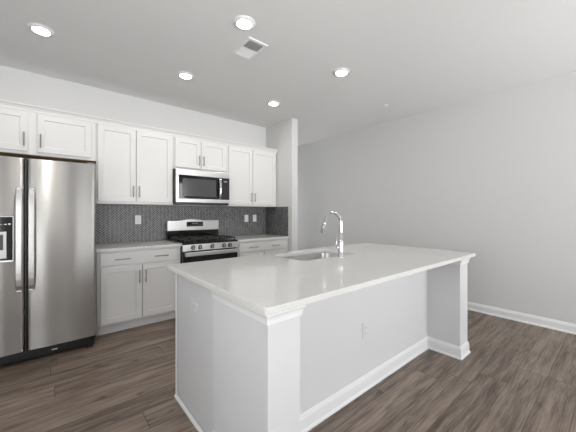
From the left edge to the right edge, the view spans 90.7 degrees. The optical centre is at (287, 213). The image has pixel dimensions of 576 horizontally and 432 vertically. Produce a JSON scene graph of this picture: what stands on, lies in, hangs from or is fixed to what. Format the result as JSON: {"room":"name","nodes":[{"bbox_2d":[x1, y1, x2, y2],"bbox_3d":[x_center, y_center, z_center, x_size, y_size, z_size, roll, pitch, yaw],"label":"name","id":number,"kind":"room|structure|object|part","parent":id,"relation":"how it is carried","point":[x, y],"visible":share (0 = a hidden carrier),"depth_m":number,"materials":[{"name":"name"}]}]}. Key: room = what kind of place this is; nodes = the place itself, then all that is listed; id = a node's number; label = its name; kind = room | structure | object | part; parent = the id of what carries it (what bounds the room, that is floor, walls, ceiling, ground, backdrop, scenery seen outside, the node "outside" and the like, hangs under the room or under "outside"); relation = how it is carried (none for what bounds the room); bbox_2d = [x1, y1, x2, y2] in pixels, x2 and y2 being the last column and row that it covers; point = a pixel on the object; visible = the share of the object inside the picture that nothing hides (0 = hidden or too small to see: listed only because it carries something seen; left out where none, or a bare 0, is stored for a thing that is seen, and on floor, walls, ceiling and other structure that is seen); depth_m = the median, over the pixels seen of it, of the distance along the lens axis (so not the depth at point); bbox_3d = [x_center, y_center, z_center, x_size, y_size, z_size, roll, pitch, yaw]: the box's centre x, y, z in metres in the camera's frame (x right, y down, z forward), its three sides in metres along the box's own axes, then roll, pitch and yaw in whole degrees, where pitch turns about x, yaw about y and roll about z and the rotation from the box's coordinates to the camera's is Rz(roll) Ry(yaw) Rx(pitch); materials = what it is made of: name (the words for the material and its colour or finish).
{"room":"kitchen","nodes":[
{"label":"kitchen","id":0,"kind":"room"},
{"bbox_2d":[0,65,265,243],"bbox_3d":[-2.303,-0.115,3.512,4.902,2.797,0.120,0,0,-40],"label":"wall","id":1,"kind":"structure","parent":0,"point":[16,85],"depth_m":3.56,"materials":[{"name":"white paint"}]},
{"bbox_2d":[0,107,95,163],"bbox_3d":[-2.613,-0.798,2.931,1.029,0.440,0.366,0,0,-40],"label":"upper cabinet","id":2,"kind":"object","parent":1,"relation":"attached to","point":[23,134],"visible":0.99,"depth_m":2.89,"materials":[{"name":"white paint"}]},
{"bbox_3d":[-2.728,-0.803,2.654,0.447,0.388,0.019,0,0,-40],"label":"door","id":3,"kind":"part","parent":2,"relation":"part of","materials":[{"name":"white paint"}]},
{"bbox_3d":[-2.335,-0.803,2.985,0.449,0.388,0.019,0,0,-40],"label":"door","id":4,"kind":"part","parent":2,"relation":"part of","materials":[{"name":"white paint"}]},
{"bbox_2d":[0,99,277,153],"bbox_3d":[-1.548,-1.038,3.639,3.571,0.064,0.034,0,0,-40],"label":"crown molding","id":5,"kind":"structure","parent":2,"relation":"attached to","point":[3,103],"depth_m":3.29,"materials":[{"name":"white paint"}]},
{"bbox_2d":[94,123,172,204],"bbox_3d":[-1.898,-0.564,3.531,0.833,0.909,0.362,0,0,-40],"label":"upper cabinet","id":6,"kind":"object","parent":1,"relation":"attached to","point":[134,167],"visible":1,"depth_m":3.38,"materials":[{"name":"white paint"}]},
{"bbox_3d":[-1.974,-0.567,3.290,0.380,0.861,0.019,0,0,-40],"label":"door","id":7,"kind":"part","parent":6,"relation":"part of","materials":[{"name":"white paint"}]},
{"bbox_3d":[-1.663,-0.567,3.551,0.416,0.861,0.019,0,0,-40],"label":"door","id":8,"kind":"part","parent":6,"relation":"part of","materials":[{"name":"white paint"}]},
{"bbox_2d":[96,204,265,243],"bbox_3d":[-1.364,0.130,4.219,2.550,0.476,0.008,0,0,-40],"label":"tile backsplash","id":9,"kind":"structure","parent":1,"relation":"attached to","point":[114,223],"depth_m":3.88,"materials":[{"name":"grey tile"}]},
{"bbox_2d":[135,215,140,223],"bbox_3d":[-1.955,0.084,3.710,0.072,0.116,0.008,0,0,-40],"label":"wall outlet","id":10,"kind":"object","parent":9,"relation":"attached to","point":[137,217],"visible":1,"depth_m":3.71,"materials":[{"name":"white plastic"}]},
{"bbox_2d":[173,136,226,172],"bbox_3d":[-1.284,-0.800,4.051,0.769,0.436,0.366,0,0,-40],"label":"upper cabinet","id":11,"kind":"object","parent":1,"relation":"attached to","point":[191,154],"visible":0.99,"depth_m":3.90,"materials":[{"name":"white paint"}]},
{"bbox_3d":[-1.341,-0.803,3.822,0.349,0.388,0.019,0,0,-40],"label":"door","id":12,"kind":"part","parent":11,"relation":"part of","materials":[{"name":"white paint"}]},
{"bbox_2d":[173,168,228,205],"bbox_3d":[-1.249,-0.346,4.003,0.760,0.463,0.463,0,0,-40],"label":"microwave","id":13,"kind":"object","parent":11,"relation":"attached to","point":[190,187],"visible":0.96,"depth_m":3.83,"materials":[{"name":"grey metal"}]},
{"bbox_3d":[-1.185,-0.345,3.850,0.588,0.303,0.032,0,0,-40],"label":"door","id":14,"kind":"part","parent":13,"relation":"part of","materials":[{"name":"black glass"}]},
{"bbox_3d":[-0.951,-0.345,3.991,0.033,0.303,0.059,0,0,-40],"label":"handle","id":15,"kind":"part","parent":13,"relation":"part of","materials":[{"name":"silver metal"}]},
{"bbox_3d":[-0.908,-0.345,4.083,0.133,0.303,0.032,0,0,-40],"label":"control panel","id":16,"kind":"part","parent":13,"relation":"part of","materials":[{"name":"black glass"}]},
{"bbox_3d":[-1.059,-0.803,4.060,0.377,0.388,0.019,0,0,-40],"label":"door","id":17,"kind":"part","parent":11,"relation":"part of","materials":[{"name":"white paint"}]},
{"bbox_2d":[217,145,275,206],"bbox_3d":[-0.633,-0.564,4.597,0.925,0.909,0.362,0,0,-40],"label":"upper cabinet","id":18,"kind":"object","parent":1,"relation":"attached to","point":[252,173],"visible":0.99,"depth_m":4.46,"materials":[{"name":"white paint"}]},
{"bbox_3d":[-0.721,-0.567,4.345,0.415,0.861,0.019,0,0,-40],"label":"door","id":19,"kind":"part","parent":18,"relation":"part of","materials":[{"name":"white paint"}]},
{"bbox_3d":[-0.388,-0.567,4.626,0.443,0.861,0.019,0,0,-40],"label":"door","id":20,"kind":"part","parent":18,"relation":"part of","materials":[{"name":"white paint"}]},
{"bbox_2d":[266,118,297,250],"bbox_3d":[-0.791,-0.115,5.614,0.120,2.797,2.793,0,0,-40],"label":"wall","id":21,"kind":"structure","parent":0,"point":[282,136],"depth_m":4.58,"materials":[{"name":"white paint"}]},
{"bbox_2d":[266,207,287,235],"bbox_3d":[-0.192,0.130,4.802,0.008,0.476,0.608,0,0,-40],"label":"tile backsplash","id":22,"kind":"structure","parent":21,"relation":"attached to","point":[276,217],"depth_m":4.78,"materials":[{"name":"grey tile"}]},
{"bbox_2d":[0,0,575,145],"bbox_3d":[-0.057,-1.563,1.881,6.436,0.100,9.650,0,0,-40],"label":"ceiling","id":23,"kind":"structure","parent":0,"point":[413,57],"depth_m":2.68,"materials":[{"name":"white paint"}]},
{"bbox_2d":[27,22,54,36],"bbox_3d":[-2.032,-1.504,2.342,0.176,0.018,0.176,0,0,-40],"label":"recessed light","id":24,"kind":"object","parent":23,"relation":"in","point":[40,29],"visible":1,"depth_m":2.32,"materials":[{"name":"white paint"}]},
{"bbox_2d":[177,71,193,78],"bbox_3d":[-1.121,-1.504,3.116,0.176,0.018,0.176,0,0,-40],"label":"recessed light","id":25,"kind":"object","parent":23,"relation":"in","point":[182,74],"visible":1,"depth_m":3.09,"materials":[{"name":"white paint"}]},
{"bbox_2d":[233,15,255,29],"bbox_3d":[-0.346,-1.504,2.258,0.176,0.018,0.176,0,0,-40],"label":"recessed light","id":26,"kind":"object","parent":23,"relation":"in","point":[243,22],"visible":1,"depth_m":2.24,"materials":[{"name":"white paint"}]},
{"bbox_2d":[231,37,267,60],"bbox_3d":[-0.356,-1.507,2.616,0.203,0.011,0.310,0,0,-40],"label":"ceiling vent","id":27,"kind":"object","parent":23,"relation":"in","point":[249,48],"visible":1,"depth_m":2.61,"materials":[{"name":"white paint"}]},
{"bbox_3d":[-0.356,-1.512,2.616,0.151,0.002,0.258,0,0,-40],"label":"duct plate","id":28,"kind":"part","parent":27,"relation":"part of","materials":[{"name":"grey metal"}]},
{"bbox_2d":[267,101,279,105],"bbox_3d":[-0.195,-1.504,3.902,0.176,0.018,0.176,0,0,-40],"label":"recessed light","id":29,"kind":"object","parent":23,"relation":"in","point":[272,103],"visible":1,"depth_m":3.87,"materials":[{"name":"white paint"}]},
{"bbox_2d":[333,68,349,75],"bbox_3d":[0.573,-1.504,3.045,0.176,0.018,0.176,0,0,-40],"label":"recessed light","id":30,"kind":"object","parent":23,"relation":"in","point":[340,71],"visible":1,"depth_m":3.02,"materials":[{"name":"white paint"}]},
{"bbox_2d":[0,310,575,431],"bbox_3d":[-0.057,1.334,1.881,6.436,0.100,9.650,0,0,-40],"label":"floor","id":31,"kind":"structure","parent":0,"point":[516,376],"depth_m":2.06,"materials":[{"name":"brown wood"}]},
{"bbox_2d":[0,156,95,365],"bbox_3d":[-2.416,0.400,2.705,0.910,1.768,0.828,0,0,-40],"label":"refrigerator","id":32,"kind":"object","parent":31,"relation":"on","point":[48,207],"visible":1,"depth_m":2.49,"materials":[{"name":"grey metal"}]},
{"bbox_3d":[-2.375,0.206,2.276,0.249,0.353,0.018,0,0,-40],"label":"dispenser panel","id":33,"kind":"part","parent":32,"relation":"part of","materials":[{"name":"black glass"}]},
{"bbox_3d":[-2.400,0.350,2.294,0.406,1.637,0.062,0,0,-40],"label":"door","id":34,"kind":"part","parent":32,"relation":"part of","materials":[{"name":"silver metal"}]},
{"bbox_3d":[-2.235,0.222,2.361,0.040,0.875,0.068,0,0,-40],"label":"handle","id":35,"kind":"part","parent":32,"relation":"part of","materials":[{"name":"silver metal"}]},
{"bbox_3d":[-2.175,0.222,2.412,0.040,0.875,0.068,0,0,-40],"label":"handle","id":36,"kind":"part","parent":32,"relation":"part of","materials":[{"name":"silver metal"}]},
{"bbox_3d":[-2.047,0.350,2.591,0.492,1.637,0.062,0,0,-40],"label":"door","id":37,"kind":"part","parent":32,"relation":"part of","materials":[{"name":"silver metal"}]},
{"bbox_2d":[95,246,179,335],"bbox_3d":[-1.819,0.842,3.408,0.854,0.884,0.660,0,0,-40],"label":"base cabinet","id":38,"kind":"object","parent":31,"relation":"on","point":[135,288],"visible":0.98,"depth_m":3.14,"materials":[{"name":"white paint"}]},
{"bbox_3d":[-1.787,0.867,3.062,0.388,0.590,0.019,0,0,-40],"label":"door","id":39,"kind":"part","parent":38,"relation":"part of","materials":[{"name":"white paint"}]},
{"bbox_2d":[96,240,181,252],"bbox_3d":[-1.825,0.384,3.410,0.870,0.030,0.640,0,0,-40],"label":"countertop","id":40,"kind":"structure","parent":38,"relation":"on","point":[107,247],"depth_m":3.26,"materials":[{"name":"white stone"}]},
{"bbox_3d":[-1.636,0.485,3.190,0.792,0.134,0.019,0,0,-40],"label":"drawer","id":41,"kind":"part","parent":38,"relation":"part of","materials":[{"name":"white paint"}]},
{"bbox_3d":[-1.484,0.867,3.317,0.388,0.590,0.019,0,0,-40],"label":"door","id":42,"kind":"part","parent":38,"relation":"part of","materials":[{"name":"white paint"}]},
{"bbox_2d":[166,219,238,263],"bbox_3d":[-1.173,0.682,3.909,0.764,1.204,0.705,0,0,-40],"label":"gas range","id":43,"kind":"object","parent":31,"relation":"on","point":[200,240],"visible":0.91,"depth_m":3.84,"materials":[{"name":"grey metal"}]},
{"bbox_2d":[167,237,237,244],"bbox_3d":[-1.169,0.373,3.904,0.764,0.022,0.592,0,0,-40],"label":"cooktop","id":44,"kind":"object","parent":43,"relation":"in","point":[220,240],"depth_m":3.76,"materials":[{"name":"black metal"}]},
{"bbox_3d":[-0.994,0.760,3.696,0.752,0.577,0.035,0,0,-40],"label":"oven door","id":45,"kind":"part","parent":43,"relation":"part of","materials":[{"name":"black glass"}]},
{"bbox_3d":[-0.993,0.426,3.694,0.756,0.080,0.040,0,0,-40],"label":"control panel","id":46,"kind":"part","parent":43,"relation":"part of","materials":[{"name":"silver metal"}]},
{"bbox_3d":[-0.962,0.501,3.664,0.732,0.051,0.057,0,0,-40],"label":"handle","id":47,"kind":"part","parent":43,"relation":"part of","materials":[{"name":"silver metal"}]},
{"bbox_2d":[237,238,287,256],"bbox_3d":[-0.538,0.842,4.487,0.938,0.884,0.660,0,0,-40],"label":"base cabinet","id":48,"kind":"object","parent":31,"relation":"on","point":[247,248],"visible":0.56,"depth_m":4.24,"materials":[{"name":"white paint"}]},
{"bbox_3d":[-0.522,0.867,4.128,0.430,0.590,0.019,0,0,-40],"label":"door","id":49,"kind":"part","parent":48,"relation":"part of","materials":[{"name":"white paint"}]},
{"bbox_2d":[223,234,288,241],"bbox_3d":[-0.545,0.384,4.489,0.939,0.030,0.640,0,0,-40],"label":"countertop","id":50,"kind":"structure","parent":48,"relation":"on","point":[243,238],"depth_m":4.34,"materials":[{"name":"white stone"}]},
{"bbox_3d":[-0.355,0.485,4.269,0.868,0.134,0.019,0,0,-40],"label":"drawer","id":51,"kind":"part","parent":48,"relation":"part of","materials":[{"name":"white paint"}]},
{"bbox_3d":[-0.187,0.867,4.410,0.430,0.590,0.019,0,0,-40],"label":"door","id":52,"kind":"part","parent":48,"relation":"part of","materials":[{"name":"white paint"}]},
{"bbox_2d":[174,258,470,431],"bbox_3d":[0.423,0.842,2.322,2.311,0.884,1.166,0,0,-40],"label":"kitchen island","id":53,"kind":"object","parent":31,"relation":"on","point":[238,368],"visible":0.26,"depth_m":1.78,"materials":[{"name":"white paint"}]},
{"bbox_3d":[-0.606,1.274,1.775,0.014,0.021,0.571,0,0,-40],"label":"shoe molding","id":54,"kind":"part","parent":53,"relation":"part of","materials":[{"name":"white paint"}]},
{"bbox_2d":[191,298,198,314],"bbox_3d":[-0.574,0.572,1.747,0.008,0.072,0.116,0,0,-40],"label":"wall outlet","id":55,"kind":"object","parent":53,"relation":"attached to","point":[194,304],"visible":1,"depth_m":1.73,"materials":[{"name":"white plastic"}]},
{"bbox_3d":[-0.587,0.842,1.780,0.014,0.884,0.586,0,0,-40],"label":"panel","id":56,"kind":"part","parent":53,"relation":"part of","materials":[{"name":"white paint"}]},
{"bbox_3d":[-0.170,0.428,1.401,0.214,0.054,0.518,0,0,-40],"label":"cap molding","id":57,"kind":"part","parent":53,"relation":"part of","materials":[{"name":"white paint"}]},
{"bbox_2d":[167,243,475,315],"bbox_3d":[0.443,0.384,2.337,2.403,0.030,1.212,0,0,-40],"label":"island countertop","id":58,"kind":"structure","parent":53,"relation":"on","point":[266,284],"depth_m":1.80,"materials":[{"name":"white stone"}]},
{"bbox_2d":[282,252,337,260],"bbox_3d":[0.250,0.500,2.559,0.718,0.201,0.425,0,0,-40],"label":"sink","id":59,"kind":"object","parent":58,"relation":"in","point":[314,256],"visible":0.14,"depth_m":2.81,"materials":[{"name":"silver metal"}]},
{"bbox_2d":[320,211,343,257],"bbox_3d":[0.373,0.174,2.447,0.068,0.390,0.256,0,0,-40],"label":"faucet","id":60,"kind":"object","parent":58,"relation":"on","point":[340,247],"visible":0.99,"depth_m":2.37,"materials":[{"name":"silver metal"}]},
{"bbox_3d":[0.386,0.104,2.442,0.028,0.250,0.206,0,0,-40],"label":"spout","id":61,"kind":"part","parent":60,"relation":"part of","materials":[{"name":"silver metal"}]},
{"bbox_3d":[0.631,1.230,2.075,2.311,0.108,0.520,0,0,-40],"label":"baseboard","id":62,"kind":"part","parent":53,"relation":"part of","materials":[{"name":"white paint"}]},
{"bbox_2d":[362,321,367,338],"bbox_3d":[0.564,0.849,2.071,0.072,0.116,0.008,0,0,-40],"label":"wall outlet","id":63,"kind":"object","parent":53,"relation":"attached to","point":[365,324],"visible":1,"depth_m":2.06,"materials":[{"name":"white plastic"}]},
{"bbox_3d":[1.430,0.428,2.749,0.216,0.054,0.518,0,0,-40],"label":"cap molding","id":64,"kind":"part","parent":53,"relation":"part of","materials":[{"name":"white paint"}]},
{"bbox_2d":[298,71,575,323],"bbox_3d":[2.373,-0.115,3.928,0.120,2.797,9.450,0,0,-40],"label":"wall","id":65,"kind":"structure","parent":0,"point":[492,176],"depth_m":3.71,"materials":[{"name":"white paint"}]},
{"bbox_2d":[467,301,575,334],"bbox_3d":[2.319,1.231,3.882,0.022,0.106,9.450,0,0,-40],"label":"baseboard","id":66,"kind":"structure","parent":65,"relation":"attached to","point":[553,324],"depth_m":3.34,"materials":[{"name":"white paint"}]}
]}

